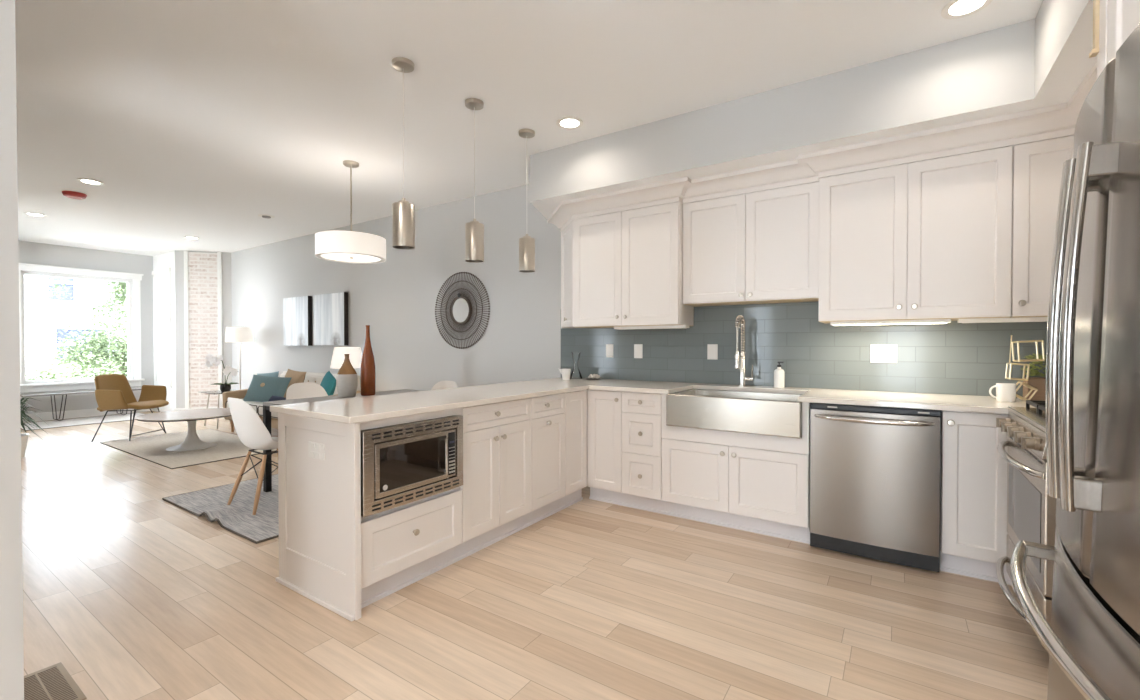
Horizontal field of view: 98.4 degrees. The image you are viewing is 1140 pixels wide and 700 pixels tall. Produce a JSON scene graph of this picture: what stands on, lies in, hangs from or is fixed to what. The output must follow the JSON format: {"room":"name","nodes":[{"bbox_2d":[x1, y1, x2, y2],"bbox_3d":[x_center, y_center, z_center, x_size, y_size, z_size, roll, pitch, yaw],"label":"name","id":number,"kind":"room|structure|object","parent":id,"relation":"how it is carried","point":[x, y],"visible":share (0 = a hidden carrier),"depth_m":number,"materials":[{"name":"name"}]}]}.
{"room":"kitchen","nodes":[
{"label":"kitchen","id":0,"kind":"room"},
{"bbox_2d":[0,0,23,699],"bbox_3d":[-4.748,-0.234,3.383,7.944,2.830,0.164,0,1,34],"label":"wall","id":1,"kind":"structure","parent":0,"point":[11,571],"depth_m":1.24,"materials":[{"name":"paint"}]},
{"bbox_2d":[18,240,153,413],"bbox_3d":[-8.241,-0.290,8.240,0.160,2.830,2.270,0,1,34],"label":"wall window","id":2,"kind":"structure","parent":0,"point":[28,252],"depth_m":8.34,"materials":[{"name":"paint"}]},
{"bbox_2d":[19,263,144,392],"bbox_3d":[-8.172,-0.350,8.217,0.200,2.010,1.630,0,1,34],"label":"window","id":3,"kind":"structure","parent":2,"relation":"attached to","point":[85,383],"depth_m":8.23,"materials":[{"name":"paint"}]},
{"bbox_2d":[23,408,152,422],"bbox_3d":[-8.167,1.060,8.206,0.018,0.130,1.970,0,1,34],"label":"baseboard","id":4,"kind":"structure","parent":2,"relation":"attached to","point":[45,416],"depth_m":8.14,"materials":[{"name":"paint"}]},
{"bbox_2d":[153,250,175,407],"bbox_3d":[-7.200,-0.297,8.819,1.130,2.830,0.150,0,1,34],"label":"wall","id":5,"kind":"structure","parent":0,"point":[165,260],"depth_m":8.52,"materials":[{"name":"paint"}]},
{"bbox_2d":[152,267,171,387],"bbox_3d":[-7.255,-0.386,8.744,0.820,2.090,0.035,0,1,34],"label":"window","id":6,"kind":"structure","parent":5,"relation":"in","point":[162,348],"depth_m":8.73,"materials":[{"name":"paint"}]},
{"bbox_2d":[175,250,231,407],"bbox_3d":[-6.375,-0.294,8.608,0.850,2.830,0.125,0,1,-14],"label":"wall","id":7,"kind":"structure","parent":0,"point":[179,255],"depth_m":8.47,"materials":[{"name":"paint"}]},
{"bbox_2d":[153,406,222,411],"bbox_3d":[-6.827,1.056,8.648,1.740,0.130,0.406,0,1,12],"label":"baseboard","id":8,"kind":"structure","parent":7,"relation":"attached to","point":[164,408],"depth_m":8.58,"materials":[{"name":"paint"}]},
{"bbox_2d":[188,252,217,407],"bbox_3d":[-6.358,-0.343,8.541,0.442,2.690,0.012,0,1,-14],"label":"brick strip","id":9,"kind":"object","parent":7,"relation":"attached to","point":[202,267],"visible":0.93,"depth_m":8.53,"materials":[{"name":"white brick"}]},
{"bbox_2d":[184,250,222,407],"bbox_3d":[-6.356,-0.293,8.533,0.561,2.830,0.030,0,1,-14],"label":"trim","id":10,"kind":"structure","parent":7,"relation":"attached to","point":[219,254],"depth_m":8.47,"materials":[{"name":"paint"}]},
{"bbox_2d":[15,0,1042,255],"bbox_3d":[-3.997,-1.722,3.187,13.090,0.150,7.500,0,1,34],"label":"ceiling","id":11,"kind":"structure","parent":0,"point":[201,119],"depth_m":3.05,"materials":[{"name":"paint"}]},
{"bbox_2d":[24,212,46,216],"bbox_3d":[-6.605,-1.675,6.081,0.196,0.010,0.196,0,1,34],"label":"recessed light","id":12,"kind":"object","parent":11,"relation":"in","point":[26,213],"visible":1,"depth_m":6.08,"materials":[{"name":"white plastic"}]},
{"bbox_2d":[62,191,86,198],"bbox_3d":[-5.285,-1.647,5.249,0.190,0.047,0.190,0,1,34],"label":"smoke detector","id":13,"kind":"object","parent":11,"relation":"attached to","point":[70,194],"visible":1,"depth_m":5.20,"materials":[{"name":"red plastic"}]},
{"bbox_2d":[77,178,103,184],"bbox_3d":[-4.731,-1.661,4.855,0.196,0.010,0.196,0,1,34],"label":"recessed light","id":14,"kind":"object","parent":11,"relation":"in","point":[83,180],"visible":1,"depth_m":4.85,"materials":[{"name":"white plastic"}]},
{"bbox_2d":[184,236,199,238],"bbox_3d":[-5.696,-1.690,7.409,0.196,0.010,0.196,0,1,34],"label":"recessed light","id":15,"kind":"object","parent":11,"relation":"in","point":[187,237],"visible":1,"depth_m":7.39,"materials":[{"name":"white plastic"}]},
{"bbox_2d":[258,214,274,217],"bbox_3d":[-3.812,-1.672,6.178,0.180,0.018,0.180,0,1,34],"label":"sprinkler cover","id":16,"kind":"object","parent":11,"relation":"attached to","point":[260,215],"visible":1,"depth_m":6.14,"materials":[{"name":"white plastic"}]},
{"bbox_2d":[315,160,385,263],"bbox_3d":[-1.944,-1.235,4.371,0.576,0.850,0.576,0,1,34],"label":"drum pendant","id":17,"kind":"object","parent":11,"relation":"hanging from","point":[351,246],"visible":1,"depth_m":4.19,"materials":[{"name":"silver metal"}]},
{"bbox_2d":[316,252,384,262],"bbox_3d":[-1.944,-0.823,4.376,0.566,0.012,0.566,0,1,34],"label":"diffuser","id":18,"kind":"object","parent":17,"relation":"attached to","point":[345,257],"depth_m":4.35,"materials":[{"name":"white plastic"}]},
{"bbox_2d":[392,57,414,249],"bbox_3d":[-0.956,-1.116,2.825,0.124,1.054,0.124,0,1,34],"label":"pendant light","id":19,"kind":"object","parent":11,"relation":"hanging from","point":[403,212],"visible":1,"depth_m":2.78,"materials":[{"name":"silver metal"}]},
{"bbox_2d":[465,98,483,262],"bbox_3d":[-0.637,-1.121,3.285,0.124,1.054,0.124,0,1,34],"label":"pendant light","id":20,"kind":"object","parent":11,"relation":"hanging from","point":[474,230],"visible":1,"depth_m":3.24,"materials":[{"name":"silver metal"}]},
{"bbox_2d":[519,129,534,271],"bbox_3d":[-0.328,-1.126,3.740,0.124,1.054,0.124,0,1,34],"label":"pendant light","id":21,"kind":"object","parent":11,"relation":"hanging from","point":[526,244],"visible":1,"depth_m":3.69,"materials":[{"name":"silver metal"}]},
{"bbox_2d":[556,116,582,128],"bbox_3d":[-0.002,-1.646,3.565,0.196,0.010,0.196,0,1,34],"label":"recessed light","id":22,"kind":"object","parent":11,"relation":"in","point":[569,122],"visible":1,"depth_m":3.56,"materials":[{"name":"white plastic"}]},
{"bbox_2d":[941,0,992,18],"bbox_3d":[1.875,-1.632,2.325,0.196,0.010,0.196,0,1,34],"label":"recessed light","id":23,"kind":"object","parent":11,"relation":"in","point":[955,9],"visible":1,"depth_m":2.35,"materials":[{"name":"white plastic"}]},
{"bbox_2d":[21,411,1048,699],"bbox_3d":[-3.997,1.243,3.221,12.890,0.120,7.300,0,1,34],"label":"floor","id":24,"kind":"structure","parent":0,"point":[138,595],"depth_m":2.22,"materials":[{"name":"brown wood"}]},
{"bbox_2d":[20,393,48,457],"bbox_3d":[-5.995,0.800,5.238,0.669,0.719,0.676,0,1,34],"label":"potted plant","id":25,"kind":"object","parent":24,"relation":"on","point":[24,437],"visible":0.26,"depth_m":5.30,"materials":[{"name":"green plant"}]},
{"bbox_2d":[24,662,86,699],"bbox_3d":[-1.845,1.198,1.731,0.345,0.005,0.140,0,1,34],"label":"floor vent","id":26,"kind":"object","parent":24,"relation":"in","point":[54,682],"visible":0.84,"depth_m":1.75,"materials":[{"name":"brown metal"}]},
{"bbox_2d":[21,413,143,430],"bbox_3d":[-7.670,1.126,7.833,0.970,0.011,1.510,0,1,34],"label":"area rug","id":27,"kind":"object","parent":24,"relation":"on","point":[108,418],"visible":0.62,"depth_m":7.73,"materials":[{"name":"white fabric"}]},
{"bbox_2d":[20,387,141,420],"bbox_3d":[-7.938,0.897,8.105,0.350,0.440,1.500,0,1,34],"label":"window bench","id":28,"kind":"object","parent":27,"relation":"on","point":[51,394],"visible":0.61,"depth_m":7.80,"materials":[{"name":"grey wood"}]},
{"bbox_2d":[91,374,168,441],"bbox_3d":[-5.713,0.730,6.410,0.673,0.841,0.700,-1,1,0],"label":"armchair","id":29,"kind":"object","parent":24,"relation":"on","point":[113,392],"visible":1,"depth_m":6.37,"materials":[{"name":"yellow fabric"}]},
{"bbox_2d":[100,429,276,468],"bbox_3d":[-4.528,1.148,5.930,2.310,0.011,1.170,0,1,34],"label":"area rug","id":30,"kind":"object","parent":24,"relation":"on","point":[229,446],"visible":0.8,"depth_m":5.67,"materials":[{"name":"beige fabric"}]},
{"bbox_2d":[135,408,230,450],"bbox_3d":[-4.450,0.946,5.792,1.010,0.394,1.010,0,1,34],"label":"coffee table","id":31,"kind":"object","parent":30,"relation":"on","point":[192,441],"visible":0.93,"depth_m":5.72,"materials":[{"name":"white plastic"}]},
{"bbox_2d":[200,389,234,428],"bbox_3d":[-5.185,0.878,7.375,0.560,0.515,0.460,0,1,34],"label":"side table","id":32,"kind":"object","parent":24,"relation":"on","point":[218,392],"visible":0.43,"depth_m":7.30,"materials":[{"name":"clear glass"}]},
{"bbox_2d":[205,354,238,391],"bbox_3d":[-5.137,0.338,7.263,0.465,0.565,0.384,0,1,-29],"label":"orchid plant","id":33,"kind":"object","parent":32,"relation":"on","point":[225,387],"visible":0.93,"depth_m":7.26,"materials":[{"name":"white plant"}]},
{"bbox_2d":[162,474,278,543],"bbox_3d":[-1.916,1.145,4.404,1.553,0.052,2.333,0,1,34],"label":"area rug","id":34,"kind":"object","parent":24,"relation":"on","point":[237,518],"visible":0.18,"depth_m":3.62,"materials":[{"name":"grey fabric"}]},
{"bbox_2d":[227,397,277,514],"bbox_3d":[-2.288,0.752,3.742,0.472,0.823,0.490,0,1,34],"label":"shell chair","id":35,"kind":"object","parent":34,"relation":"on","point":[250,429],"visible":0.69,"depth_m":3.54,"materials":[{"name":"white plastic"}]},
{"bbox_2d":[286,382,327,399],"bbox_3d":[-2.481,0.740,4.813,0.490,0.823,0.472,0,1,34],"label":"shell chair","id":36,"kind":"object","parent":34,"relation":"on","point":[306,389],"visible":0.23,"depth_m":4.94,"materials":[{"name":"white plastic"}]},
{"bbox_2d":[262,389,424,491],"bbox_3d":[-1.784,0.789,4.390,0.830,0.736,1.410,0,1,34],"label":"dining table","id":37,"kind":"object","parent":34,"relation":"on","point":[267,483],"visible":0.31,"depth_m":4.04,"materials":[{"name":"grey wood"}]},
{"bbox_2d":[336,354,357,396],"bbox_3d":[-2.005,0.228,4.423,0.176,0.385,0.176,0,1,34],"label":"ceramic vase","id":38,"kind":"object","parent":37,"relation":"on","point":[346,378],"visible":1,"depth_m":4.36,"materials":[{"name":"ceramic"}]},
{"bbox_2d":[360,325,375,395],"bbox_3d":[-1.874,0.095,4.563,0.132,0.648,0.132,0,1,34],"label":"bottle vase","id":39,"kind":"object","parent":37,"relation":"on","point":[367,368],"visible":1,"depth_m":4.52,"materials":[{"name":"brown ceramic"}]},
{"bbox_2d":[431,381,456,389],"bbox_3d":[-1.417,0.738,5.003,0.472,0.823,0.490,0,1,34],"label":"shell chair","id":40,"kind":"object","parent":34,"relation":"on","point":[442,384],"visible":0.23,"depth_m":5.22,"materials":[{"name":"white plastic"}]},
{"bbox_2d":[225,327,253,389],"bbox_3d":[-5.257,0.385,7.838,0.380,1.490,0.380,0,1,34],"label":"floor lamp","id":41,"kind":"object","parent":24,"relation":"on","point":[233,334],"visible":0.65,"depth_m":7.71,"materials":[{"name":"white fabric"}]},
{"bbox_2d":[222,371,360,431],"bbox_3d":[-3.748,0.737,6.627,2.080,0.811,0.868,0,1,34],"label":"sofa","id":42,"kind":"object","parent":24,"relation":"on","point":[316,378],"visible":0.12,"depth_m":6.80,"materials":[{"name":"beige fabric"}]},
{"bbox_2d":[227,399,261,415],"bbox_3d":[-4.184,0.764,6.802,0.920,0.155,0.660,0,1,34],"label":"seat cushion","id":43,"kind":"object","parent":42,"relation":"on","point":[255,405],"depth_m":6.35,"materials":[{"name":"fabric"}]},
{"bbox_2d":[243,374,291,401],"bbox_3d":[-3.970,0.516,6.453,0.603,0.376,0.220,0,1,8],"label":"cushion","id":44,"kind":"object","parent":42,"relation":"on","point":[261,388],"visible":0.89,"depth_m":6.39,"materials":[{"name":"teal fabric"}]},
{"bbox_2d":[257,371,278,376],"bbox_3d":[-4.259,0.496,6.885,0.433,0.401,0.176,0,1,16],"label":"cushion","id":45,"kind":"object","parent":42,"relation":"on","point":[273,374],"visible":0.19,"depth_m":6.87,"materials":[{"name":"blue fabric"}]},
{"bbox_2d":[259,405,277,418],"bbox_3d":[-3.410,0.770,6.286,0.920,0.155,0.660,0,1,34],"label":"seat cushion","id":46,"kind":"object","parent":42,"relation":"on","point":[274,415],"depth_m":6.20,"materials":[{"name":"fabric"}]},
{"bbox_2d":[268,396,285,400],"bbox_3d":[-3.646,0.644,6.166,0.328,0.132,0.114,0,1,17],"label":"cushion","id":47,"kind":"object","parent":42,"relation":"on","point":[273,398],"visible":0.36,"depth_m":6.14,"materials":[{"name":"blue fabric"}]},
{"bbox_2d":[284,369,305,397],"bbox_3d":[-3.782,0.478,6.699,0.396,0.435,0.177,0,1,23],"label":"cushion","id":48,"kind":"object","parent":42,"relation":"on","point":[297,376],"visible":0.34,"depth_m":6.66,"materials":[{"name":"beige fabric"}]},
{"bbox_2d":[320,371,335,395],"bbox_3d":[-3.064,0.483,6.208,0.174,0.452,0.436,-1,1,-40],"label":"cushion","id":49,"kind":"object","parent":42,"relation":"on","point":[328,383],"visible":0.61,"depth_m":6.10,"materials":[{"name":"teal fabric"}]},
{"bbox_2d":[276,408,461,620],"bbox_3d":[-1.044,0.752,2.619,0.686,0.879,0.676,0,1,34],"label":"base cabinet","id":50,"kind":"object","parent":24,"relation":"on","point":[341,560],"visible":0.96,"depth_m":2.36,"materials":[{"name":"paint"}]},
{"bbox_2d":[308,441,324,459],"bbox_3d":[-1.209,0.480,2.343,0.135,0.076,0.009,0,1,34],"label":"wall outlet","id":51,"kind":"object","parent":50,"relation":"attached to","point":[315,450],"visible":1,"depth_m":2.33,"materials":[{"name":"white plastic"}]},
{"bbox_2d":[311,443,314,457],"bbox_3d":[-1.230,0.480,2.353,0.032,0.068,0.003,0,1,34],"label":"socket","id":52,"kind":"object","parent":51,"relation":"attached to","point":[312,444],"depth_m":2.35,"materials":[{"name":"white plastic"}]},
{"bbox_2d":[316,444,319,458],"bbox_3d":[-1.192,0.480,2.328,0.032,0.068,0.003,0,1,34],"label":"socket","id":53,"kind":"object","parent":51,"relation":"attached to","point":[317,445],"depth_m":2.33,"materials":[{"name":"white plastic"}]},
{"bbox_2d":[361,415,462,516],"bbox_3d":[-0.758,0.553,2.447,0.069,0.385,0.605,0,1,34],"label":"microwave","id":54,"kind":"object","parent":50,"relation":"in","point":[401,464],"visible":1,"depth_m":2.40,"materials":[{"name":"metal"}]},
{"bbox_2d":[270,377,1035,423],"bbox_3d":[0.786,0.299,2.561,3.806,0.030,2.657,0,1,34],"label":"countertop","id":55,"kind":"structure","parent":50,"relation":"on","point":[378,407],"depth_m":2.91,"materials":[{"name":"stone"}]},
{"bbox_2d":[558,368,570,379],"bbox_3d":[-0.044,0.213,4.399,0.108,0.100,0.090,0,1,-16],"label":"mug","id":56,"kind":"object","parent":55,"relation":"on","point":[565,373],"visible":1,"depth_m":4.37,"materials":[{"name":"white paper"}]},
{"bbox_2d":[570,352,581,378],"bbox_3d":[0.055,0.142,4.509,0.116,0.240,0.116,0,1,34],"label":"glass carafe","id":57,"kind":"object","parent":55,"relation":"on","point":[571,377],"visible":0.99,"depth_m":4.50,"materials":[{"name":"clear glass"}]},
{"bbox_2d":[585,374,600,379],"bbox_3d":[0.206,0.238,4.385,0.150,0.050,0.150,0,1,34],"label":"bead garland","id":58,"kind":"object","parent":55,"relation":"on","point":[594,376],"visible":1,"depth_m":4.35,"materials":[{"name":"grey wood"}]},
{"bbox_2d":[666,389,802,437],"bbox_3d":[1.166,0.414,3.390,0.853,0.218,0.534,0,1,34],"label":"farmhouse sink","id":59,"kind":"object","parent":55,"relation":"in","point":[762,413],"visible":0.83,"depth_m":3.18,"materials":[{"name":"metal"}]},
{"bbox_2d":[734,315,753,386],"bbox_3d":[1.271,0.009,3.605,0.105,0.528,0.202,0,1,34],"label":"kitchen faucet","id":60,"kind":"object","parent":55,"relation":"on","point":[739,358],"visible":1,"depth_m":3.65,"materials":[{"name":"metal"}]},
{"bbox_2d":[774,362,784,387],"bbox_3d":[1.514,0.178,3.560,0.072,0.189,0.072,0,1,34],"label":"soap bottle","id":61,"kind":"object","parent":55,"relation":"on","point":[779,374],"visible":0.99,"depth_m":3.53,"materials":[{"name":"white ceramic"}]},
{"bbox_2d":[989,383,1015,401],"bbox_3d":[2.392,0.234,2.715,0.084,0.098,0.105,0,1,-34],"label":"mug","id":62,"kind":"object","parent":55,"relation":"on","point":[1005,392],"visible":1,"depth_m":2.68,"materials":[{"name":"white ceramic"}]},
{"bbox_2d":[1005,335,1044,400],"bbox_3d":[2.518,0.099,2.726,0.156,0.367,0.078,0,1,20],"label":"sculpture","id":63,"kind":"object","parent":55,"relation":"on","point":[1011,341],"visible":0.91,"depth_m":2.72,"materials":[{"name":"gold metal"}]},
{"bbox_2d":[1021,353,1045,400],"bbox_3d":[2.682,0.150,2.769,0.220,0.265,0.161,0,1,34],"label":"planter box","id":64,"kind":"object","parent":55,"relation":"on","point":[1039,383],"visible":0.39,"depth_m":2.75,"materials":[{"name":"brown wood"}]},
{"bbox_2d":[455,398,530,561],"bbox_3d":[-0.674,0.746,3.147,0.656,0.875,0.612,0,1,34],"label":"base cabinet","id":65,"kind":"object","parent":24,"relation":"on","point":[496,487],"visible":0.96,"depth_m":2.95,"materials":[{"name":"paint"}]},
{"bbox_2d":[524,393,564,527],"bbox_3d":[-0.393,0.741,3.569,0.656,0.875,0.401,0,1,34],"label":"base cabinet","id":66,"kind":"object","parent":24,"relation":"on","point":[548,411],"visible":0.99,"depth_m":3.41,"materials":[{"name":"paint"}]},
{"bbox_2d":[559,390,586,510],"bbox_3d":[-0.205,0.738,3.876,0.628,0.875,0.316,0,1,34],"label":"base cabinet","id":67,"kind":"object","parent":24,"relation":"on","point":[575,401],"visible":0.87,"depth_m":3.70,"materials":[{"name":"paint"}]},
{"bbox_2d":[587,389,625,505],"bbox_3d":[0.421,0.737,3.994,0.317,0.875,0.672,0,1,34],"label":"base cabinet","id":68,"kind":"object","parent":24,"relation":"on","point":[604,407],"visible":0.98,"depth_m":3.74,"materials":[{"name":"paint"}]},
{"bbox_2d":[622,391,664,513],"bbox_3d":[0.684,0.739,3.819,0.313,0.875,0.672,0,1,34],"label":"base cabinet","id":69,"kind":"object","parent":24,"relation":"on","point":[641,412],"visible":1,"depth_m":3.57,"materials":[{"name":"paint"}]},
{"bbox_2d":[661,394,809,543],"bbox_3d":[1.209,0.743,3.469,0.946,0.875,0.672,0,1,34],"label":"base cabinet","id":70,"kind":"object","parent":24,"relation":"on","point":[756,483],"visible":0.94,"depth_m":3.19,"materials":[{"name":"paint"}]},
{"bbox_2d":[810,402,940,572],"bbox_3d":[1.842,0.744,2.990,0.628,0.860,0.716,0,1,34],"label":"dishwasher","id":71,"kind":"object","parent":24,"relation":"on","point":[875,471],"visible":0.99,"depth_m":2.72,"materials":[{"name":"silver metal"}]},
{"bbox_2d":[940,410,1014,591],"bbox_3d":[2.521,0.753,2.594,0.934,0.875,0.672,0,1,34],"label":"base cabinet","id":72,"kind":"object","parent":24,"relation":"on","point":[973,503],"visible":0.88,"depth_m":2.54,"materials":[{"name":"paint"}]},
{"bbox_2d":[996,400,1056,654],"bbox_3d":[2.192,0.722,1.947,0.744,0.952,0.758,0,1,34],"label":"gas range","id":73,"kind":"object","parent":24,"relation":"on","point":[1031,512],"visible":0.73,"depth_m":1.99,"materials":[{"name":"metal"}]},
{"bbox_2d":[1008,406,1045,431],"bbox_3d":[2.224,0.293,1.921,0.668,0.020,0.758,0,1,34],"label":"cooktop","id":74,"kind":"object","parent":73,"relation":"in","point":[1035,419],"depth_m":2.13,"materials":[{"name":"metal"}]},
{"bbox_2d":[1011,24,1139,699],"bbox_3d":[1.306,0.320,0.804,0.834,1.775,0.910,2,2,34],"label":"refrigerator","id":75,"kind":"object","parent":24,"relation":"on","point":[1092,639],"visible":1,"depth_m":0.94,"materials":[{"name":"metal"}]},
{"bbox_2d":[1089,0,1139,77],"bbox_3d":[1.413,-0.005,0.726,0.722,2.434,1.008,0,1,34],"label":"tall cabinet","id":76,"kind":"object","parent":24,"relation":"on","point":[1114,21],"visible":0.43,"depth_m":1.24,"materials":[{"name":"paint"}]},
{"bbox_3d":[-2.609,0.879,5.777,0.500,0.551,0.500,0,1,34],"label":"end table","id":77,"kind":"object","parent":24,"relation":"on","visible":0},
{"bbox_2d":[330,347,361,368],"bbox_3d":[-2.609,0.286,5.770,0.368,0.634,0.368,0,1,34],"label":"table lamp","id":78,"kind":"object","parent":77,"relation":"on","point":[355,355],"visible":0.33,"depth_m":5.64,"materials":[{"name":"white fabric"}]},
{"bbox_2d":[231,184,1046,396],"bbox_3d":[-1.292,-0.260,5.639,11.090,2.830,0.167,0,1,34],"label":"wall","id":79,"kind":"structure","parent":0,"point":[397,296],"depth_m":5.02,"materials":[{"name":"paint"}]},
{"bbox_2d":[283,296,311,345],"bbox_3d":[-4.079,-0.427,7.361,0.700,0.725,0.062,0,1,34],"label":"canvas","id":80,"kind":"object","parent":79,"relation":"attached to","point":[297,311],"visible":1,"depth_m":7.30},
{"bbox_2d":[313,292,347,344],"bbox_3d":[-3.346,-0.424,6.873,0.760,0.720,0.062,0,1,34],"label":"canvas","id":81,"kind":"object","parent":79,"relation":"attached to","point":[330,311],"visible":1,"depth_m":6.81},
{"bbox_2d":[435,272,489,348],"bbox_3d":[-1.216,-0.440,5.454,0.857,0.854,0.051,0,1,34],"label":"sunburst mirror","id":82,"kind":"object","parent":79,"relation":"attached to","point":[461,308],"visible":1,"depth_m":5.45,"materials":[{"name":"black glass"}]},
{"bbox_2d":[561,221,577,328],"bbox_3d":[-0.022,-0.734,4.495,0.366,1.060,0.317,0,1,34],"label":"upper cabinet","id":83,"kind":"object","parent":79,"relation":"attached to","point":[567,233],"visible":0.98,"depth_m":4.50,"materials":[{"name":"paint"}]},
{"bbox_2d":[606,344,612,356],"bbox_3d":[0.356,0.007,4.437,0.076,0.120,0.009,0,1,34],"label":"wall outlet","id":84,"kind":"object","parent":79,"relation":"attached to","point":[609,347],"visible":1,"depth_m":4.43,"materials":[{"name":"white plastic"}]},
{"bbox_2d":[573,202,693,327],"bbox_3d":[0.508,-0.728,4.116,0.958,1.064,0.358,0,1,34],"label":"upper cabinet","id":85,"kind":"object","parent":79,"relation":"attached to","point":[628,265],"visible":0.96,"depth_m":3.96,"materials":[{"name":"paint"}]},
{"bbox_2d":[614,325,688,329],"bbox_3d":[0.644,-0.181,3.947,0.620,0.024,0.085,0,1,34],"label":"light","id":86,"kind":"object","parent":85,"relation":"attached to","point":[661,326],"visible":0.99,"depth_m":3.89,"materials":[{"name":"white plastic"}]},
{"bbox_2d":[617,328,680,329],"bbox_3d":[0.644,-0.171,3.947,0.580,0.003,0.065,0,1,34],"label":"diffuser","id":87,"kind":"object","parent":86,"relation":"attached to","point":[617,328],"depth_m":3.93,"materials":[{"name":"white plastic"}]},
{"bbox_2d":[634,344,642,357],"bbox_3d":[0.593,0.011,4.279,0.080,0.122,0.009,0,1,34],"label":"wall outlet","id":88,"kind":"object","parent":79,"relation":"attached to","point":[638,348],"visible":1,"depth_m":4.27,"materials":[{"name":"white plastic"}]},
{"bbox_2d":[707,344,717,359],"bbox_3d":[1.134,0.015,3.918,0.082,0.122,0.009,0,1,34],"label":"wall outlet","id":89,"kind":"object","parent":79,"relation":"attached to","point":[712,349],"visible":1,"depth_m":3.92,"materials":[{"name":"white plastic"}]},
{"bbox_2d":[683,182,818,306],"bbox_3d":[1.323,-0.801,3.615,0.948,0.906,0.286,0,1,34],"label":"upper cabinet","id":90,"kind":"object","parent":79,"relation":"attached to","point":[762,247],"visible":0.95,"depth_m":3.50,"materials":[{"name":"paint"}]},
{"bbox_2d":[547,61,1096,231],"bbox_3d":[0.763,-1.181,2.966,3.862,0.134,1.687,1,1,39],"label":"trim","id":91,"kind":"structure","parent":79,"relation":"attached to","point":[1059,120],"depth_m":3.04,"materials":[{"name":"paint"}]},
{"bbox_2d":[870,344,896,362],"bbox_3d":[2.091,0.024,3.280,0.150,0.122,0.010,0,1,34],"label":"wall switch","id":92,"kind":"object","parent":79,"relation":"attached to","point":[879,353],"visible":1,"depth_m":3.28,"materials":[{"name":"white plastic"}]},
{"bbox_2d":[818,146,1012,322],"bbox_3d":[2.092,-0.715,3.059,0.946,1.064,0.358,0,1,34],"label":"upper cabinet","id":93,"kind":"object","parent":79,"relation":"attached to","point":[928,239],"visible":0.95,"depth_m":2.90,"materials":[{"name":"paint"}]},
{"bbox_2d":[830,319,950,325],"bbox_3d":[1.973,-0.171,3.061,0.625,0.024,0.085,0,1,34],"label":"light","id":94,"kind":"object","parent":93,"relation":"attached to","point":[926,321],"visible":0.99,"depth_m":3.01,"materials":[{"name":"white plastic"}]},
{"bbox_2d":[834,323,945,325],"bbox_3d":[1.973,-0.160,3.061,0.585,0.003,0.065,0,1,34],"label":"diffuser","id":95,"kind":"object","parent":94,"relation":"attached to","point":[835,324],"depth_m":3.06,"materials":[{"name":"beige plastic"}]},
{"bbox_2d":[957,317,1047,322],"bbox_3d":[2.433,-0.167,2.754,0.410,0.024,0.085,0,1,34],"label":"light","id":96,"kind":"object","parent":93,"relation":"attached to","point":[1014,319],"visible":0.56,"depth_m":2.73,"materials":[{"name":"white plastic"}]},
{"bbox_2d":[963,321,1047,322],"bbox_3d":[2.433,-0.157,2.754,0.370,0.003,0.065,0,1,34],"label":"diffuser","id":97,"kind":"object","parent":96,"relation":"attached to","point":[963,321],"depth_m":2.77,"materials":[{"name":"white plastic"}]},
{"bbox_2d":[1009,136,1073,317],"bbox_3d":[2.743,-0.710,2.625,0.616,1.064,0.358,0,1,34],"label":"upper cabinet","id":98,"kind":"object","parent":79,"relation":"attached to","point":[1037,167],"visible":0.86,"depth_m":2.63,"materials":[{"name":"paint"}]},
{"bbox_2d":[530,0,1096,219],"bbox_3d":[0.200,-1.434,1.833,4.000,0.395,4.500,0,1,34],"label":"soffit","id":99,"kind":"structure","parent":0,"point":[1041,61],"depth_m":2.88,"materials":[{"name":"paint"}]},
{"label":"outside","id":100,"kind":"structure","parent":0,"visible":0},
{"bbox_3d":[-29.805,2.216,19.904,48.350,0.050,60.000,0,1,34],"label":"ground","id":101,"kind":"structure","parent":100,"visible":0},
{"bbox_2d":[24,275,127,378],"bbox_3d":[-20.416,-4.947,23.176,8.250,14.200,44.000,0,1,34],"label":"outdoor background","id":102,"kind":"structure","parent":101,"relation":"on","point":[37,319],"depth_m":18.15,"materials":[{"name":"white"}]},
{"bbox_2d":[25,285,127,377],"bbox_3d":[-14.296,0.154,16.010,4.883,4.339,5.178,0,1,-26],"label":"street tree","id":103,"kind":"object","parent":101,"relation":"on","point":[102,343],"visible":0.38,"depth_m":14.99,"materials":[{"name":"green plant"}]},
{"bbox_2d":[25,353,127,379],"bbox_3d":[-12.611,1.269,12.116,2.341,2.334,3.469,0,1,-18],"label":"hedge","id":104,"kind":"object","parent":101,"relation":"on","point":[61,373],"visible":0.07,"depth_m":11.98,"materials":[{"name":"green plant"}]},
{"bbox_2d":[27,275,126,335],"bbox_3d":[-16.378,-0.973,17.736,3.383,6.384,4.426,0,1,31],"label":"street tree","id":105,"kind":"object","parent":101,"relation":"on","point":[116,290],"visible":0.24,"depth_m":17.39,"materials":[{"name":"green plant"}]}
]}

